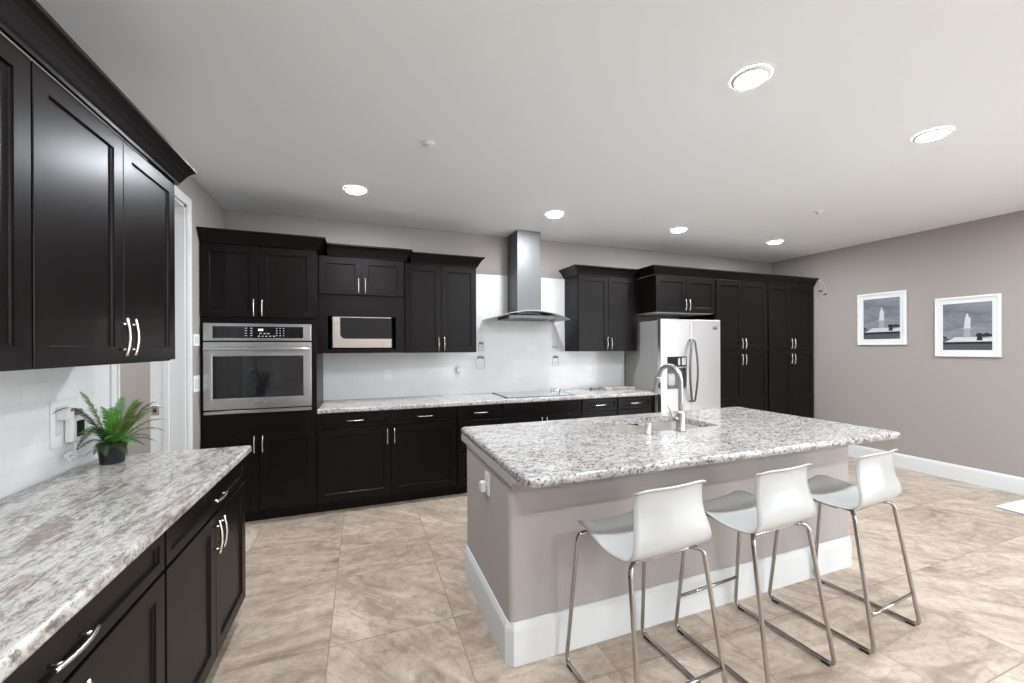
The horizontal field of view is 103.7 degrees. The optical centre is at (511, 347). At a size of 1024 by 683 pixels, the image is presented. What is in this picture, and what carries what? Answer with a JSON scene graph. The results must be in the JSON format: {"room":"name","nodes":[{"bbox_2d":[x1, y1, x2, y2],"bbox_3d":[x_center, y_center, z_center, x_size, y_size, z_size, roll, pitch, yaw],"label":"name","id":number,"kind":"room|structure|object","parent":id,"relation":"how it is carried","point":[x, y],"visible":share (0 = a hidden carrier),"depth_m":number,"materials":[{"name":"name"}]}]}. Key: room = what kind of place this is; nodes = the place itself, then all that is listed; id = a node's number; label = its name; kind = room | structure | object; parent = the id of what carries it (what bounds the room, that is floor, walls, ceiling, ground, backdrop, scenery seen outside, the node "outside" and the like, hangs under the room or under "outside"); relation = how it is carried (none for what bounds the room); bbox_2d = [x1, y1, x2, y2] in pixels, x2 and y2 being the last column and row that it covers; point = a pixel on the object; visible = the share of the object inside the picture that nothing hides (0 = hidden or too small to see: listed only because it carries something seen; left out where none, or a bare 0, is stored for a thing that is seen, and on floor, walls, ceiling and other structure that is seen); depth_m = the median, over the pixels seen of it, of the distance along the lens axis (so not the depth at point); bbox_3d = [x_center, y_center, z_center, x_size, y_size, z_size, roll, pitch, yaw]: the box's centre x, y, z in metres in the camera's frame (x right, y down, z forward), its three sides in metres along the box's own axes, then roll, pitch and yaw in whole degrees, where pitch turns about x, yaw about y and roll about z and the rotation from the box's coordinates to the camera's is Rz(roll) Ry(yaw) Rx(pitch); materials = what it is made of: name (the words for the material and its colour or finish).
{"room":"kitchen","nodes":[
{"label":"kitchen","id":0,"kind":"room"},
{"bbox_2d":[0,31,223,449],"bbox_3d":[-1.286,0.074,-0.267,0.200,2.726,8.750,0,0,-20],"label":"wall","id":1,"kind":"structure","parent":0,"point":[206,212],"depth_m":3.10,"materials":[{"name":"grey paint"}]},
{"bbox_2d":[0,33,31,371],"bbox_3d":[-1.290,-0.358,0.616,0.392,0.836,0.880,0,0,-20],"label":"upper cabinet","id":2,"kind":"object","parent":1,"relation":"attached to","point":[15,105],"visible":1,"depth_m":1.03,"materials":[{"name":"brown wood"}]},
{"bbox_2d":[0,365,109,498],"bbox_3d":[-1.652,0.299,1.021,0.009,0.560,2.119,0,0,-20],"label":"backsplash","id":3,"kind":"structure","parent":1,"relation":"attached to","point":[27,460],"depth_m":1.57,"materials":[{"name":"tile"}]},
{"bbox_2d":[49,397,77,449],"bbox_3d":[-1.896,0.315,1.704,0.008,0.196,0.164,0,0,-20],"label":"electrical outlet","id":4,"kind":"object","parent":1,"relation":"attached to","point":[56,427],"visible":0.52,"depth_m":1.66,"materials":[{"name":"white plastic"}]},
{"bbox_2d":[56,405,73,419],"bbox_3d":[-1.859,0.271,1.675,0.042,0.058,0.040,0,0,-20],"label":"adapter","id":5,"kind":"object","parent":4,"relation":"attached to","point":[64,414],"visible":1,"depth_m":1.66,"materials":[{"name":"white plastic"}]},
{"bbox_2d":[55,412,74,436],"bbox_3d":[-1.894,0.315,1.704,0.003,0.104,0.116,0,0,-20],"label":"socket","id":6,"kind":"object","parent":4,"relation":"attached to","point":[59,424],"depth_m":1.67,"materials":[{"name":"plastic"}]},
{"bbox_2d":[64,415,85,442],"bbox_3d":[-1.888,0.349,1.739,0.032,0.108,0.090,0,0,-20],"label":"charger","id":7,"kind":"object","parent":4,"relation":"attached to","point":[72,427],"visible":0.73,"depth_m":1.71,"materials":[{"name":"white plastic"}]},
{"bbox_2d":[64,442,90,461],"bbox_3d":[-1.883,0.444,1.748,0.021,0.081,0.157,0,0,-20],"label":"charging cable","id":8,"kind":"object","parent":7,"relation":"hanging from","point":[76,455],"visible":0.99,"depth_m":1.71,"materials":[{"name":"white plastic"}]},
{"bbox_2d":[74,408,82,414],"bbox_3d":[-1.886,0.277,1.734,0.033,0.025,0.045,0,0,-20],"label":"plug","id":9,"kind":"object","parent":7,"relation":"attached to","point":[81,409],"visible":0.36,"depth_m":1.73,"materials":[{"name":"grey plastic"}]},
{"bbox_2d":[83,408,107,454],"bbox_3d":[-1.894,0.376,1.825,0.015,0.204,0.138,0,0,-8],"label":"charging cable","id":10,"kind":"object","parent":7,"relation":"attached to","point":[94,408],"visible":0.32,"depth_m":1.81,"materials":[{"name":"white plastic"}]},
{"bbox_2d":[23,61,174,369],"bbox_3d":[-1.597,-0.357,1.442,0.392,0.836,0.880,0,0,-20],"label":"upper cabinet","id":11,"kind":"object","parent":1,"relation":"attached to","point":[103,216],"visible":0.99,"depth_m":1.34,"materials":[{"name":"brown wood"}]},
{"bbox_2d":[0,0,196,184],"bbox_3d":[-1.443,-0.827,1.065,0.421,0.097,1.828,0,0,-20],"label":"crown molding","id":12,"kind":"structure","parent":11,"relation":"attached to","point":[26,23],"depth_m":1.23,"materials":[{"name":"brown wood"}]},
{"bbox_2d":[110,185,192,452],"bbox_3d":[-2.286,0.173,2.461,0.224,2.536,1.022,0,0,-20],"label":"trim","id":13,"kind":"structure","parent":1,"relation":"attached to","point":[171,382],"depth_m":2.88,"materials":[{"name":"white paint"}]},
{"bbox_2d":[151,405,158,415],"bbox_3d":[-2.512,0.442,2.829,0.045,0.070,0.002,0,0,-20],"label":"strike plate","id":14,"kind":"object","parent":1,"relation":"attached to","point":[155,411],"visible":0.94,"depth_m":2.83,"materials":[{"name":"silver metal"}]},
{"bbox_2d":[193,375,199,392],"bbox_3d":[-2.418,0.277,3.083,0.009,0.124,0.116,0,0,-20],"label":"light switch","id":15,"kind":"object","parent":1,"relation":"attached to","point":[196,379],"visible":1,"depth_m":3.07,"materials":[{"name":"white plastic"}]},
{"bbox_2d":[193,334,199,345],"bbox_3d":[-2.419,-0.058,3.083,0.009,0.090,0.116,0,0,-20],"label":"light switch","id":16,"kind":"object","parent":1,"relation":"attached to","point":[196,337],"visible":1,"depth_m":3.07,"materials":[{"name":"white plastic"}]},
{"bbox_2d":[120,362,150,454],"bbox_3d":[-3.097,0.082,1.594,1.900,2.726,4.900,0,0,-20],"label":"wall","id":17,"kind":"structure","parent":0,"point":[134,377],"depth_m":3.62,"materials":[{"name":"grey paint"}]},
{"bbox_2d":[224,209,771,385],"bbox_3d":[0.651,0.066,5.040,7.127,2.726,0.150,0,0,-20],"label":"wall","id":18,"kind":"structure","parent":0,"point":[554,256],"depth_m":4.58,"materials":[{"name":"grey paint"}]},
{"bbox_2d":[319,243,412,352],"bbox_3d":[-1.415,-0.443,3.923,0.820,0.985,0.487,0,0,-20],"label":"upper cabinet","id":19,"kind":"object","parent":18,"relation":"attached to","point":[355,280],"visible":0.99,"depth_m":3.74,"materials":[{"name":"brown wood"}]},
{"bbox_2d":[333,317,391,348],"bbox_3d":[-1.455,-0.135,3.921,0.514,0.299,0.362,0,0,-20],"label":"microwave oven","id":20,"kind":"object","parent":19,"relation":"in","point":[348,332],"visible":0.98,"depth_m":3.75,"materials":[{"name":"silver plastic"}]},
{"bbox_2d":[384,370,390,380],"bbox_3d":[-1.306,0.288,4.219,0.072,0.116,0.007,0,0,-20],"label":"electrical outlet","id":21,"kind":"object","parent":18,"relation":"attached to","point":[387,373],"visible":1,"depth_m":4.22,"materials":[{"name":"white plastic"}]},
{"bbox_2d":[404,252,484,352],"bbox_3d":[-0.732,-0.444,4.224,0.821,0.988,0.397,0,0,-20],"label":"upper cabinet","id":22,"kind":"object","parent":18,"relation":"attached to","point":[440,289],"visible":0.98,"depth_m":4.07,"materials":[{"name":"brown wood"}]},
{"bbox_2d":[456,367,461,377],"bbox_3d":[-0.591,0.279,4.485,0.072,0.116,0.007,0,0,-20],"label":"electrical outlet","id":23,"kind":"object","parent":18,"relation":"attached to","point":[458,374],"visible":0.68,"depth_m":4.48,"materials":[{"name":"white plastic"}]},
{"bbox_2d":[323,274,623,400],"bbox_3d":[-0.210,-0.133,4.635,3.574,1.411,0.009,0,0,-20],"label":"backsplash","id":24,"kind":"structure","parent":18,"relation":"attached to","point":[518,355],"depth_m":4.62,"materials":[{"name":"tile"}]},
{"bbox_2d":[483,230,569,321],"bbox_3d":[0.169,-0.800,4.510,0.900,0.987,0.490,0,0,-20],"label":"range hood","id":25,"kind":"object","parent":18,"relation":"attached to","point":[524,272],"visible":1,"depth_m":4.46,"materials":[{"name":"silver metal"}]},
{"bbox_2d":[592,365,596,373],"bbox_3d":[1.046,0.277,5.093,0.072,0.116,0.007,0,0,-20],"label":"electrical outlet","id":26,"kind":"object","parent":18,"relation":"attached to","point":[594,367],"visible":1,"depth_m":5.09,"materials":[{"name":"white plastic"}]},
{"bbox_2d":[559,264,637,350],"bbox_3d":[1.061,-0.452,4.890,0.889,0.988,0.397,0,0,-20],"label":"upper cabinet","id":27,"kind":"object","parent":18,"relation":"attached to","point":[600,301],"visible":1,"depth_m":4.76,"materials":[{"name":"brown wood"}]},
{"bbox_2d":[636,275,714,317],"bbox_3d":[1.971,-0.633,5.096,0.960,0.437,0.663,0,0,-20],"label":"upper cabinet","id":28,"kind":"object","parent":18,"relation":"attached to","point":[657,295],"visible":0.96,"depth_m":4.83,"materials":[{"name":"brown wood"}]},
{"bbox_2d":[635,265,818,285],"bbox_3d":[2.817,-0.905,5.394,2.810,0.098,0.675,0,0,-20],"label":"crown molding","id":29,"kind":"structure","parent":28,"relation":"on","point":[650,270],"depth_m":4.99,"materials":[{"name":"black wood"}]},
{"bbox_2d":[37,0,1023,262],"bbox_3d":[1.278,-1.360,0.608,9.627,0.120,9.200,0,0,-20],"label":"ceiling","id":30,"kind":"structure","parent":0,"point":[624,119],"depth_m":2.20,"materials":[{"name":"white paint"}]},
{"bbox_2d":[344,185,365,194],"bbox_3d":[-1.280,-1.279,3.279,0.174,0.019,0.174,0,0,-20],"label":"recessed light","id":31,"kind":"object","parent":30,"relation":"in","point":[351,189],"visible":1,"depth_m":3.25,"materials":[{"name":"white plastic"}]},
{"bbox_2d":[421,140,434,148],"bbox_3d":[-0.530,-1.276,2.540,0.084,0.030,0.084,0,0,-20],"label":"sprinkler","id":32,"kind":"object","parent":30,"relation":"attached to","point":[427,144],"visible":1,"depth_m":2.52,"materials":[{"name":"white plastic"}]},
{"bbox_2d":[546,211,562,217],"bbox_3d":[0.414,-1.286,3.908,0.174,0.019,0.174,0,0,-20],"label":"recessed light","id":33,"kind":"object","parent":30,"relation":"in","point":[555,214],"visible":1,"depth_m":3.87,"materials":[{"name":"white plastic"}]},
{"bbox_2d":[670,227,686,232],"bbox_3d":[1.837,-1.292,4.436,0.174,0.019,0.174,0,0,-20],"label":"recessed light","id":34,"kind":"object","parent":30,"relation":"in","point":[680,229],"visible":1,"depth_m":4.41,"materials":[{"name":"white plastic"}]},
{"bbox_2d":[730,65,771,89],"bbox_3d":[1.148,-1.289,1.933,0.174,0.019,0.174,0,0,-20],"label":"recessed light","id":35,"kind":"object","parent":30,"relation":"in","point":[751,77],"visible":1,"depth_m":1.91,"materials":[{"name":"white plastic"}]},
{"bbox_2d":[767,240,782,243],"bbox_3d":[3.243,-1.298,4.959,0.174,0.019,0.174,0,0,-20],"label":"recessed light","id":36,"kind":"object","parent":30,"relation":"in","point":[772,241],"visible":1,"depth_m":4.93,"materials":[{"name":"white plastic"}]},
{"bbox_2d":[813,210,823,214],"bbox_3d":[2.928,-1.291,3.847,0.084,0.030,0.084,0,0,-20],"label":"sprinkler","id":37,"kind":"object","parent":30,"relation":"attached to","point":[817,212],"visible":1,"depth_m":3.83,"materials":[{"name":"white plastic"}]},
{"bbox_2d":[912,127,952,142],"bbox_3d":[2.570,-1.295,2.461,0.174,0.019,0.174,0,0,-20],"label":"recessed light","id":38,"kind":"object","parent":30,"relation":"in","point":[933,134],"visible":1,"depth_m":2.44,"materials":[{"name":"white plastic"}]},
{"bbox_2d":[205,456,1023,682],"bbox_3d":[1.290,1.486,0.608,9.627,0.120,9.200,0,0,-20],"label":"floor","id":39,"kind":"structure","parent":0,"point":[381,593],"depth_m":2.16,"materials":[{"name":"tile"}]},
{"bbox_2d":[2,533,164,682],"bbox_3d":[-1.206,1.001,0.745,0.645,0.872,0.918,0,0,-20],"label":"base cabinet","id":40,"kind":"object","parent":39,"relation":"on","point":[118,636],"visible":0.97,"depth_m":1.03,"materials":[{"name":"black wood"}]},
{"bbox_2d":[0,445,251,682],"bbox_3d":[-1.366,0.543,1.169,0.628,0.040,1.900,0,0,-20],"label":"countertop","id":41,"kind":"structure","parent":40,"relation":"on","point":[65,537],"depth_m":1.17,"materials":[{"name":"stone"}]},
{"bbox_2d":[53,391,165,464],"bbox_3d":[-1.759,0.355,1.810,0.247,0.338,0.390,0,0,-7],"label":"potted fern","id":42,"kind":"object","parent":41,"relation":"on","point":[112,449],"visible":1,"depth_m":1.80,"materials":[{"name":"plant"}]},
{"bbox_2d":[95,441,127,464],"bbox_3d":[-1.825,0.479,1.836,0.108,0.092,0.108,0,0,-20],"label":"pot","id":43,"kind":"object","parent":41,"relation":"on","point":[114,456],"depth_m":1.80,"materials":[{"name":"black ceramic"}]},
{"bbox_2d":[161,458,245,682],"bbox_3d":[-1.528,1.002,1.611,0.645,0.872,0.925,0,0,-20],"label":"base cabinet","id":44,"kind":"object","parent":39,"relation":"on","point":[205,572],"visible":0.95,"depth_m":1.60,"materials":[{"name":"black wood"}]},
{"bbox_2d":[196,226,326,521],"bbox_3d":[-2.117,0.254,3.565,0.904,2.373,0.684,0,0,-20],"label":"tall cabinet","id":45,"kind":"object","parent":39,"relation":"on","point":[253,277],"visible":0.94,"depth_m":3.31,"materials":[{"name":"brown wood"}]},
{"bbox_2d":[202,323,311,414],"bbox_3d":[-2.148,0.167,3.520,0.760,0.724,0.670,0,0,-20],"label":"wall oven","id":46,"kind":"object","parent":45,"relation":"in","point":[248,367],"visible":1,"depth_m":3.26,"materials":[{"name":"silver metal"}]},
{"bbox_2d":[317,406,456,511],"bbox_3d":[-1.196,1.001,3.917,1.214,0.872,0.663,0,0,-20],"label":"base cabinet","id":47,"kind":"object","parent":39,"relation":"on","point":[365,458],"visible":1,"depth_m":3.63,"materials":[{"name":"brown wood"}]},
{"bbox_2d":[317,389,656,413],"bbox_3d":[-0.098,0.538,4.329,3.561,0.040,0.640,0,0,-20],"label":"countertop","id":48,"kind":"structure","parent":47,"relation":"on","point":[392,403],"depth_m":4.01,"materials":[{"name":"stone"}]},
{"bbox_2d":[492,388,574,397],"bbox_3d":[0.229,0.496,4.474,0.777,0.041,0.509,0,0,-20],"label":"cooktop","id":49,"kind":"object","parent":48,"relation":"in","point":[553,392],"visible":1,"depth_m":4.46,"materials":[{"name":"clear glass"}]},
{"bbox_2d":[599,386,634,389],"bbox_3d":[1.303,0.499,5.004,0.420,0.026,0.170,0,0,-20],"label":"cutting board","id":50,"kind":"object","parent":48,"relation":"on","point":[604,387],"visible":0.89,"depth_m":4.94,"materials":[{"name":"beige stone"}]},
{"bbox_2d":[455,404,501,493],"bbox_3d":[-0.410,0.997,4.209,0.459,0.872,0.663,0,0,-20],"label":"base cabinet","id":51,"kind":"object","parent":39,"relation":"on","point":[490,414],"visible":0.31,"depth_m":3.90,"materials":[{"name":"brown wood"}]},
{"bbox_2d":[502,399,580,423],"bbox_3d":[0.227,0.995,4.446,0.897,0.872,0.663,0,0,-20],"label":"base cabinet","id":52,"kind":"object","parent":39,"relation":"on","point":[562,409],"visible":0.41,"depth_m":4.16,"materials":[{"name":"brown wood"}]},
{"bbox_2d":[581,397,616,417],"bbox_3d":[0.863,0.992,4.682,0.456,0.872,0.663,0,0,-20],"label":"base cabinet","id":53,"kind":"object","parent":39,"relation":"on","point":[598,407],"visible":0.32,"depth_m":4.40,"materials":[{"name":"brown wood"}]},
{"bbox_2d":[616,395,650,415],"bbox_3d":[1.301,0.990,4.845,0.474,0.872,0.663,0,0,-20],"label":"base cabinet","id":54,"kind":"object","parent":39,"relation":"on","point":[634,404],"visible":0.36,"depth_m":4.56,"materials":[{"name":"brown wood"}]},
{"bbox_2d":[565,480,727,682],"bbox_3d":[0.545,0.974,1.694,0.462,0.910,0.495,0,0,-24],"label":"bar stool","id":55,"kind":"object","parent":39,"relation":"on","point":[661,522],"visible":1,"depth_m":1.56,"materials":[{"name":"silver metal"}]},
{"bbox_2d":[651,395,654,412],"bbox_3d":[1.538,0.989,4.962,0.048,0.872,0.609,0,0,-20],"label":"strip","id":56,"kind":"object","parent":39,"relation":"on","point":[652,396],"visible":0.14,"depth_m":4.67,"materials":[{"name":"brown wood"}]},
{"bbox_2d":[461,421,851,667],"bbox_3d":[0.975,0.991,2.562,2.410,0.874,1.016,0,0,-20],"label":"kitchen island","id":57,"kind":"object","parent":39,"relation":"on","point":[520,548],"visible":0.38,"depth_m":2.02,"materials":[{"name":"grey paint"}]},
{"bbox_2d":[485,471,489,496],"bbox_3d":[-0.130,0.712,2.108,0.008,0.116,0.072,0,0,-20],"label":"electrical outlet","id":58,"kind":"object","parent":57,"relation":"attached to","point":[487,475],"visible":0.97,"depth_m":2.09,"materials":[{"name":"white plastic"}]},
{"bbox_2d":[479,480,485,491],"bbox_3d":[-0.156,0.730,2.119,0.033,0.054,0.040,0,0,-20],"label":"plug","id":59,"kind":"object","parent":58,"relation":"attached to","point":[482,484],"visible":1,"depth_m":2.10,"materials":[{"name":"white plastic"}]},
{"bbox_2d":[461,407,899,488],"bbox_3d":[1.007,0.533,2.529,2.448,0.040,1.141,0,0,-20],"label":"island countertop","id":60,"kind":"structure","parent":57,"relation":"on","point":[538,454],"depth_m":2.22,"materials":[{"name":"stone"}]},
{"bbox_2d":[645,423,651,433],"bbox_3d":[0.818,0.484,2.411,0.042,0.060,0.042,0,0,-20],"label":"air gap cap","id":61,"kind":"object","parent":60,"relation":"on","point":[648,430],"visible":1,"depth_m":2.40,"materials":[{"name":"silver metal"}]},
{"bbox_2d":[604,421,698,433],"bbox_3d":[0.951,0.644,2.715,0.751,0.179,0.421,0,0,-20],"label":"sink","id":62,"kind":"object","parent":60,"relation":"in","point":[668,425],"visible":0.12,"depth_m":2.89,"materials":[{"name":"silver metal"}]},
{"bbox_2d":[652,363,685,431],"bbox_3d":[0.973,0.307,2.568,0.124,0.412,0.279,0,0,-20],"label":"faucet","id":63,"kind":"object","parent":60,"relation":"on","point":[680,419],"visible":1,"depth_m":2.47,"materials":[{"name":"silver metal"}]},
{"bbox_2d":[625,319,719,412],"bbox_3d":[2.025,0.546,5.036,0.900,1.755,0.752,0,0,-20],"label":"refrigerator","id":64,"kind":"object","parent":39,"relation":"on","point":[693,346],"visible":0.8,"depth_m":4.76,"materials":[{"name":"silver metal"}]},
{"bbox_2d":[679,279,767,410],"bbox_3d":[2.853,0.282,5.422,0.909,2.275,0.663,0,0,-20],"label":"pantry cabinet","id":65,"kind":"object","parent":39,"relation":"on","point":[740,306],"visible":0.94,"depth_m":5.15,"materials":[{"name":"brown wood"}]},
{"bbox_2d":[674,463,835,682],"bbox_3d":[1.130,0.972,1.914,0.462,0.910,0.495,0,0,-24],"label":"bar stool","id":66,"kind":"object","parent":39,"relation":"on","point":[782,498],"visible":0.93,"depth_m":1.79,"materials":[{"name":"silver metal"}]},
{"bbox_2d":[766,283,813,417],"bbox_3d":[3.701,0.279,5.737,0.896,2.275,0.663,0,0,-20],"label":"pantry cabinet","id":67,"kind":"object","parent":39,"relation":"on","point":[790,355],"visible":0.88,"depth_m":5.45,"materials":[{"name":"brown wood"}]},
{"bbox_2d":[768,449,920,654],"bbox_3d":[1.763,0.969,2.163,0.462,0.910,0.495,0,0,-25],"label":"bar stool","id":68,"kind":"object","parent":39,"relation":"on","point":[877,480],"visible":0.84,"depth_m":2.04,"materials":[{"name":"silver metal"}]},
{"bbox_2d":[996,500,1023,514],"bbox_3d":[4.775,1.404,3.038,0.620,0.016,1.300,0,0,-18],"label":"rug","id":69,"kind":"object","parent":39,"relation":"on","point":[1017,506],"visible":1,"depth_m":3.54,"materials":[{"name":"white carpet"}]},
{"bbox_2d":[772,210,1023,477],"bbox_3d":[5.559,0.045,2.275,0.150,2.726,8.750,0,0,-20],"label":"wall","id":70,"kind":"structure","parent":0,"point":[963,411],"depth_m":4.52,"materials":[{"name":"grey paint"}]},
{"bbox_2d":[815,280,826,303],"bbox_3d":[4.254,-0.772,5.540,0.012,0.335,0.148,0,0,-20],"label":"loose cable","id":71,"kind":"object","parent":70,"relation":"attached to","point":[820,290],"visible":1,"depth_m":5.54,"materials":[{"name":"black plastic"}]},
{"bbox_2d":[857,290,906,344],"bbox_3d":[4.492,-0.352,4.892,0.024,0.635,0.490,0,0,-20],"label":"picture frame","id":72,"kind":"object","parent":70,"relation":"attached to","point":[881,317],"visible":1,"depth_m":4.88,"materials":[{"name":"white wood"}]},
{"bbox_2d":[863,297,899,338],"bbox_3d":[4.491,-0.352,4.892,0.001,0.495,0.366,0,0,-20],"label":"print","id":73,"kind":"object","parent":72,"relation":"attached to","point":[881,315],"depth_m":4.89},
{"bbox_2d":[848,445,1023,494],"bbox_3d":[4.770,1.329,4.177,0.015,0.165,3.068,0,0,-20],"label":"baseboard","id":74,"kind":"structure","parent":70,"relation":"attached to","point":[999,481],"depth_m":4.30,"materials":[{"name":"white paint"}]},
{"bbox_2d":[935,293,1001,356],"bbox_3d":[4.749,-0.221,4.200,0.024,0.632,0.489,0,0,-20],"label":"picture frame","id":75,"kind":"object","parent":70,"relation":"attached to","point":[965,326],"visible":1,"depth_m":4.18,"materials":[{"name":"white wood"}]},
{"bbox_2d":[943,301,991,349],"bbox_3d":[4.749,-0.221,4.199,0.001,0.492,0.365,0,0,-20],"label":"print","id":76,"kind":"object","parent":75,"relation":"attached to","point":[967,325],"depth_m":4.19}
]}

